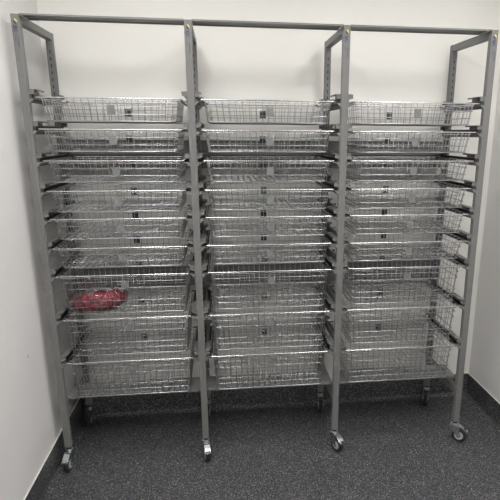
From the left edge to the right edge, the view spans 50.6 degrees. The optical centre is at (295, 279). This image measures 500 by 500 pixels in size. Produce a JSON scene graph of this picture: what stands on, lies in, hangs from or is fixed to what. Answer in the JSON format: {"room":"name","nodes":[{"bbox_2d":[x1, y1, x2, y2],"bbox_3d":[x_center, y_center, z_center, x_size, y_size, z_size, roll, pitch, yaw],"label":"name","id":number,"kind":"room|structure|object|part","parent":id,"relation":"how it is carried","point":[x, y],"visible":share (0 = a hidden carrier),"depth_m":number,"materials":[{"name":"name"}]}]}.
{"room":"storage room","nodes":[
{"label":"storage room","id":0,"kind":"room"},
{"bbox_2d":[0,0,78,499],"bbox_3d":[-0.931,0.193,0.227,0.122,2.650,5.099,-2,16,-7],"label":"wall","id":1,"kind":"structure","parent":0,"point":[30,416],"depth_m":2.18,"materials":[{"name":"paint"}]},
{"bbox_2d":[23,398,79,499],"bbox_3d":[-0.877,1.329,0.547,0.006,0.003,5.090,-2,16,-7],"label":"trim","id":2,"kind":"structure","parent":1,"relation":"attached to","point":[79,398],"depth_m":2.36,"materials":[{"name":"white plastic"}]},
{"bbox_2d":[25,398,85,499],"bbox_3d":[-0.861,1.398,0.573,0.040,0.143,5.098,-2,16,-7],"label":"baseboard","id":3,"kind":"structure","parent":1,"relation":"attached to","point":[45,486],"depth_m":2.49,"materials":[{"name":"plastic"}]},
{"bbox_2d":[36,0,499,381],"bbox_3d":[-0.066,-0.538,2.875,2.560,2.650,0.120,-2,16,-7],"label":"wall","id":4,"kind":"structure","parent":0,"point":[115,60],"depth_m":2.73,"materials":[{"name":"paint"}]},
{"bbox_2d":[82,373,467,419],"bbox_3d":[-0.065,0.691,3.134,2.319,0.143,0.040,-2,16,-7],"label":"baseboard","id":5,"kind":"structure","parent":4,"relation":"attached to","point":[126,406],"depth_m":3.13,"materials":[{"name":"plastic"}]},
{"bbox_2d":[52,397,499,499],"bbox_3d":[0.268,1.492,0.755,2.560,0.120,5.339,-2,16,-7],"label":"floor","id":6,"kind":"structure","parent":0,"point":[393,450],"depth_m":2.66,"materials":[{"name":"carpet"}]},
{"bbox_2d":[10,13,498,471],"bbox_3d":[-0.118,-0.132,2.601,2.048,2.015,0.507,-2,16,-7],"label":"rack","id":7,"kind":"object","parent":6,"relation":"on","point":[195,150],"visible":0.89,"depth_m":2.55,"materials":[{"name":"metal"}]},
{"bbox_3d":[-1.086,-0.111,2.284,0.030,1.896,0.030,-2,16,-7],"label":"post","id":8,"kind":"part","parent":7,"relation":"part of","materials":[{"name":"grey metal"}]},
{"bbox_3d":[-1.140,-0.219,2.673,0.030,1.896,0.030,-2,16,-7],"label":"post","id":9,"kind":"part","parent":7,"relation":"part of","materials":[{"name":"grey metal"}]},
{"bbox_3d":[-0.761,-1.042,2.108,0.622,0.006,0.105,-2,16,-7],"label":"plate","id":10,"kind":"part","parent":7,"relation":"part of","materials":[{"name":"grey metal"}]},
{"bbox_2d":[35,96,183,123],"bbox_3d":[-0.784,-0.750,2.348,0.576,0.096,0.417,-2,16,-7],"label":"wire basket","id":11,"kind":"object","parent":7,"relation":"on","point":[180,107],"visible":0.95,"depth_m":2.19,"materials":[{"name":"metal"}]},
{"bbox_2d":[38,128,187,151],"bbox_3d":[-0.787,-0.631,2.381,0.576,0.096,0.417,-2,16,-7],"label":"wire basket","id":12,"kind":"object","parent":7,"relation":"on","point":[112,139],"visible":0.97,"depth_m":2.23,"materials":[{"name":"metal"}]},
{"bbox_2d":[43,156,187,182],"bbox_3d":[-0.786,-0.510,2.418,0.576,0.096,0.417,-2,16,-7],"label":"wire basket","id":13,"kind":"object","parent":7,"relation":"on","point":[116,177],"visible":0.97,"depth_m":2.34,"materials":[{"name":"metal"}]},
{"bbox_2d":[46,182,187,211],"bbox_3d":[-0.785,-0.388,2.446,0.576,0.096,0.417,-2,16,-7],"label":"wire basket","id":14,"kind":"object","parent":7,"relation":"on","point":[91,204],"visible":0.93,"depth_m":2.36,"materials":[{"name":"metal"}]},
{"bbox_2d":[49,205,191,239],"bbox_3d":[-0.788,-0.273,2.481,0.576,0.096,0.417,-2,16,-7],"label":"wire basket","id":15,"kind":"object","parent":7,"relation":"on","point":[120,228],"visible":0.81,"depth_m":2.37,"materials":[{"name":"metal"}]},
{"bbox_2d":[52,230,192,267],"bbox_3d":[-0.790,-0.150,2.513,0.576,0.096,0.417,-2,16,-7],"label":"wire basket","id":16,"kind":"object","parent":7,"relation":"on","point":[122,257],"visible":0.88,"depth_m":2.40,"materials":[{"name":"metal"}]},
{"bbox_2d":[56,253,193,314],"bbox_3d":[-0.790,0.014,2.556,0.576,0.188,0.417,-2,16,-7],"label":"wire basket","id":17,"kind":"object","parent":7,"relation":"on","point":[124,284],"visible":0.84,"depth_m":2.42,"materials":[{"name":"metal"}]},
{"bbox_2d":[68,284,127,310],"bbox_3d":[-0.906,0.080,2.415,0.269,0.120,0.143,-2,16,-7],"label":"plastic bag","id":18,"kind":"object","parent":17,"relation":"in","point":[71,295],"visible":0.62,"depth_m":2.43,"materials":[{"name":"plastic"}]},
{"bbox_2d":[72,290,126,310],"bbox_3d":[-0.904,0.092,2.422,0.247,0.089,0.129,-2,16,-7],"label":"bundle","id":19,"kind":"object","parent":18,"relation":"in","point":[102,293],"visible":0.86,"depth_m":2.38,"materials":[{"name":"red plastic"}]},
{"bbox_3d":[-0.815,-0.623,2.614,0.622,0.139,0.011,-2,16,-7],"label":"cross panel","id":20,"kind":"part","parent":7,"relation":"part of","materials":[{"name":"silver metal"}]},
{"bbox_2d":[61,290,195,355],"bbox_3d":[-0.793,0.210,2.616,0.576,0.188,0.417,-2,16,-7],"label":"wire basket","id":21,"kind":"object","parent":7,"relation":"on","point":[128,327],"visible":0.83,"depth_m":2.51,"materials":[{"name":"metal"}]},
{"bbox_2d":[66,327,196,396],"bbox_3d":[-0.794,0.411,2.667,0.576,0.188,0.417,-2,16,-7],"label":"wire basket","id":22,"kind":"object","parent":7,"relation":"on","point":[131,368],"visible":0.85,"depth_m":2.57,"materials":[{"name":"metal"}]},
{"bbox_3d":[-0.819,-0.015,2.783,0.622,0.102,0.011,-2,16,-7],"label":"cross panel","id":23,"kind":"part","parent":7,"relation":"part of","materials":[{"name":"silver metal"}]},
{"bbox_3d":[-0.439,-0.129,2.368,0.030,1.896,0.030,-2,16,-7],"label":"post","id":24,"kind":"part","parent":7,"relation":"part of","materials":[{"name":"grey metal"}]},
{"bbox_3d":[-0.493,-0.238,2.757,0.030,1.896,0.030,-2,16,-7],"label":"post","id":25,"kind":"part","parent":7,"relation":"part of","materials":[{"name":"grey metal"}]},
{"bbox_3d":[-0.167,-0.641,2.698,0.622,0.139,0.011,-2,16,-7],"label":"cross panel","id":26,"kind":"part","parent":7,"relation":"part of","materials":[{"name":"silver metal"}]},
{"bbox_3d":[-0.172,-0.034,2.867,0.622,0.102,0.011,-2,16,-7],"label":"cross panel","id":27,"kind":"part","parent":7,"relation":"part of","materials":[{"name":"silver metal"}]},
{"bbox_3d":[-0.114,-1.061,2.192,0.622,0.006,0.105,-2,16,-7],"label":"plate","id":28,"kind":"part","parent":7,"relation":"part of","materials":[{"name":"grey metal"}]},
{"bbox_2d":[200,99,335,124],"bbox_3d":[-0.138,-0.769,2.434,0.576,0.096,0.417,-2,16,-7],"label":"wire basket","id":29,"kind":"object","parent":7,"relation":"on","point":[269,111],"visible":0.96,"depth_m":2.28,"materials":[{"name":"metal"}]},
{"bbox_2d":[201,130,334,152],"bbox_3d":[-0.139,-0.649,2.463,0.576,0.096,0.417,-2,16,-7],"label":"wire basket","id":30,"kind":"object","parent":7,"relation":"attached to","point":[269,141],"visible":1,"depth_m":2.31,"materials":[{"name":"metal"}]},
{"bbox_2d":[203,156,333,181],"bbox_3d":[-0.139,-0.528,2.501,0.576,0.096,0.417,-2,16,-7],"label":"wire basket","id":31,"kind":"object","parent":7,"relation":"attached to","point":[270,177],"visible":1,"depth_m":2.44,"materials":[{"name":"metal"}]},
{"bbox_2d":[204,181,333,210],"bbox_3d":[-0.139,-0.408,2.534,0.576,0.096,0.417,-2,16,-7],"label":"wire basket","id":32,"kind":"object","parent":7,"relation":"attached to","point":[296,204],"visible":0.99,"depth_m":2.46,"materials":[{"name":"metal"}]},
{"bbox_2d":[205,204,332,236],"bbox_3d":[-0.141,-0.291,2.563,0.576,0.096,0.417,-2,16,-7],"label":"wire basket","id":33,"kind":"object","parent":7,"relation":"attached to","point":[270,226],"visible":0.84,"depth_m":2.46,"materials":[{"name":"metal"}]},
{"bbox_2d":[206,228,331,264],"bbox_3d":[-0.142,-0.170,2.600,0.576,0.096,0.417,-2,16,-7],"label":"wire basket","id":34,"kind":"object","parent":7,"relation":"on","point":[270,252],"visible":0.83,"depth_m":2.50,"materials":[{"name":"metal"}]},
{"bbox_2d":[208,287,329,349],"bbox_3d":[-0.145,0.192,2.696,0.576,0.188,0.417,-2,16,-7],"label":"wire basket","id":35,"kind":"object","parent":7,"relation":"on","point":[271,321],"visible":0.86,"depth_m":2.62,"materials":[{"name":"metal"}]},
{"bbox_2d":[210,322,328,389],"bbox_3d":[-0.146,0.392,2.753,0.576,0.188,0.417,-2,16,-7],"label":"wire basket","id":36,"kind":"object","parent":7,"relation":"on","point":[215,356],"visible":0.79,"depth_m":2.67,"materials":[{"name":"metal"}]},
{"bbox_2d":[207,251,331,309],"bbox_3d":[-0.140,-0.005,2.640,0.576,0.188,0.417,-2,16,-7],"label":"wire basket","id":37,"kind":"object","parent":7,"relation":"on","point":[271,280],"visible":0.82,"depth_m":2.54,"materials":[{"name":"metal"}]},
{"bbox_3d":[0.155,-0.257,2.841,0.030,1.896,0.030,-2,16,-7],"label":"post","id":38,"kind":"part","parent":7,"relation":"part of","materials":[{"name":"grey metal"}]},
{"bbox_3d":[0.208,-0.148,2.452,0.030,1.896,0.030,-2,16,-7],"label":"post","id":39,"kind":"part","parent":7,"relation":"part of","materials":[{"name":"grey metal"}]},
{"bbox_3d":[0.476,-0.053,2.951,0.622,0.102,0.011,-2,16,-7],"label":"cross panel","id":40,"kind":"part","parent":7,"relation":"part of","materials":[{"name":"silver metal"}]},
{"bbox_3d":[0.480,-0.660,2.782,0.622,0.139,0.011,-2,16,-7],"label":"cross panel","id":41,"kind":"part","parent":7,"relation":"part of","materials":[{"name":"silver metal"}]},
{"bbox_2d":[329,318,455,381],"bbox_3d":[0.502,0.373,2.837,0.576,0.188,0.417,-2,16,-7],"label":"wire basket","id":42,"kind":"object","parent":7,"relation":"on","point":[401,355],"visible":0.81,"depth_m":2.73,"materials":[{"name":"metal"}]},
{"bbox_2d":[330,283,459,343],"bbox_3d":[0.505,0.172,2.784,0.576,0.188,0.417,-2,16,-7],"label":"wire basket","id":43,"kind":"object","parent":7,"relation":"on","point":[403,315],"visible":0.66,"depth_m":2.68,"materials":[{"name":"metal"}]},
{"bbox_2d":[331,248,463,303],"bbox_3d":[0.506,-0.025,2.729,0.576,0.188,0.417,-2,16,-7],"label":"wire basket","id":44,"kind":"object","parent":7,"relation":"on","point":[406,275],"visible":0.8,"depth_m":2.63,"materials":[{"name":"metal"}]},
{"bbox_2d":[333,226,466,260],"bbox_3d":[0.507,-0.187,2.678,0.576,0.096,0.417,-2,16,-7],"label":"wire basket","id":45,"kind":"object","parent":7,"relation":"on","point":[408,251],"visible":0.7,"depth_m":2.57,"materials":[{"name":"metal"}]},
{"bbox_2d":[336,203,468,234],"bbox_3d":[0.507,-0.310,2.648,0.576,0.096,0.417,-2,16,-7],"label":"wire basket","id":46,"kind":"object","parent":7,"relation":"attached to","point":[409,226],"visible":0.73,"depth_m":2.54,"materials":[{"name":"metal"}]},
{"bbox_2d":[337,181,471,208],"bbox_3d":[0.509,-0.426,2.617,0.576,0.096,0.417,-2,16,-7],"label":"wire basket","id":47,"kind":"object","parent":7,"relation":"attached to","point":[388,203],"visible":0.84,"depth_m":2.53,"materials":[{"name":"metal"}]},
{"bbox_2d":[338,131,476,152],"bbox_3d":[0.508,-0.668,2.547,0.576,0.096,0.417,-2,16,-7],"label":"wire basket","id":48,"kind":"object","parent":7,"relation":"attached to","point":[387,140],"visible":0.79,"depth_m":2.40,"materials":[{"name":"metal"}]},
{"bbox_2d":[339,101,479,125],"bbox_3d":[0.511,-0.786,2.513,0.576,0.096,0.417,-2,16,-7],"label":"wire basket","id":49,"kind":"object","parent":7,"relation":"on","point":[418,113],"visible":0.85,"depth_m":2.36,"materials":[{"name":"metal"}]},
{"bbox_2d":[346,157,473,180],"bbox_3d":[0.508,-0.546,2.582,0.576,0.096,0.417,-2,16,-7],"label":"wire basket","id":50,"kind":"object","parent":7,"relation":"attached to","point":[413,176],"visible":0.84,"depth_m":2.53,"materials":[{"name":"metal"}]},
{"bbox_3d":[0.533,-1.080,2.276,0.622,0.006,0.105,-2,16,-7],"label":"plate","id":51,"kind":"part","parent":7,"relation":"part of","materials":[{"name":"grey metal"}]},
{"bbox_3d":[0.802,-0.276,2.925,0.030,1.896,0.030,-2,16,-7],"label":"post","id":52,"kind":"part","parent":7,"relation":"part of","materials":[{"name":"grey metal"}]},
{"bbox_3d":[0.856,-0.167,2.536,0.030,1.896,0.030,-2,16,-7],"label":"post","id":53,"kind":"part","parent":7,"relation":"part of","materials":[{"name":"grey metal"}]},
{"bbox_2d":[469,77,499,402],"bbox_3d":[1.486,0.123,0.541,0.120,2.650,5.099,-2,16,-7],"label":"wall","id":54,"kind":"structure","parent":0,"point":[484,366],"depth_m":2.97,"materials":[{"name":"paint"}]},
{"bbox_2d":[464,374,499,436],"bbox_3d":[1.398,1.333,0.866,0.040,0.143,5.098,-2,16,-7],"label":"baseboard","id":55,"kind":"structure","parent":54,"relation":"attached to","point":[483,403],"depth_m":3.07,"materials":[{"name":"plastic"}]},
{"bbox_2d":[468,373,499,403],"bbox_3d":[1.416,1.263,0.844,0.006,0.003,5.090,-2,16,-7],"label":"trim","id":56,"kind":"structure","parent":54,"relation":"attached to","point":[468,373],"depth_m":3.13,"materials":[{"name":"grey plastic"}]}
]}

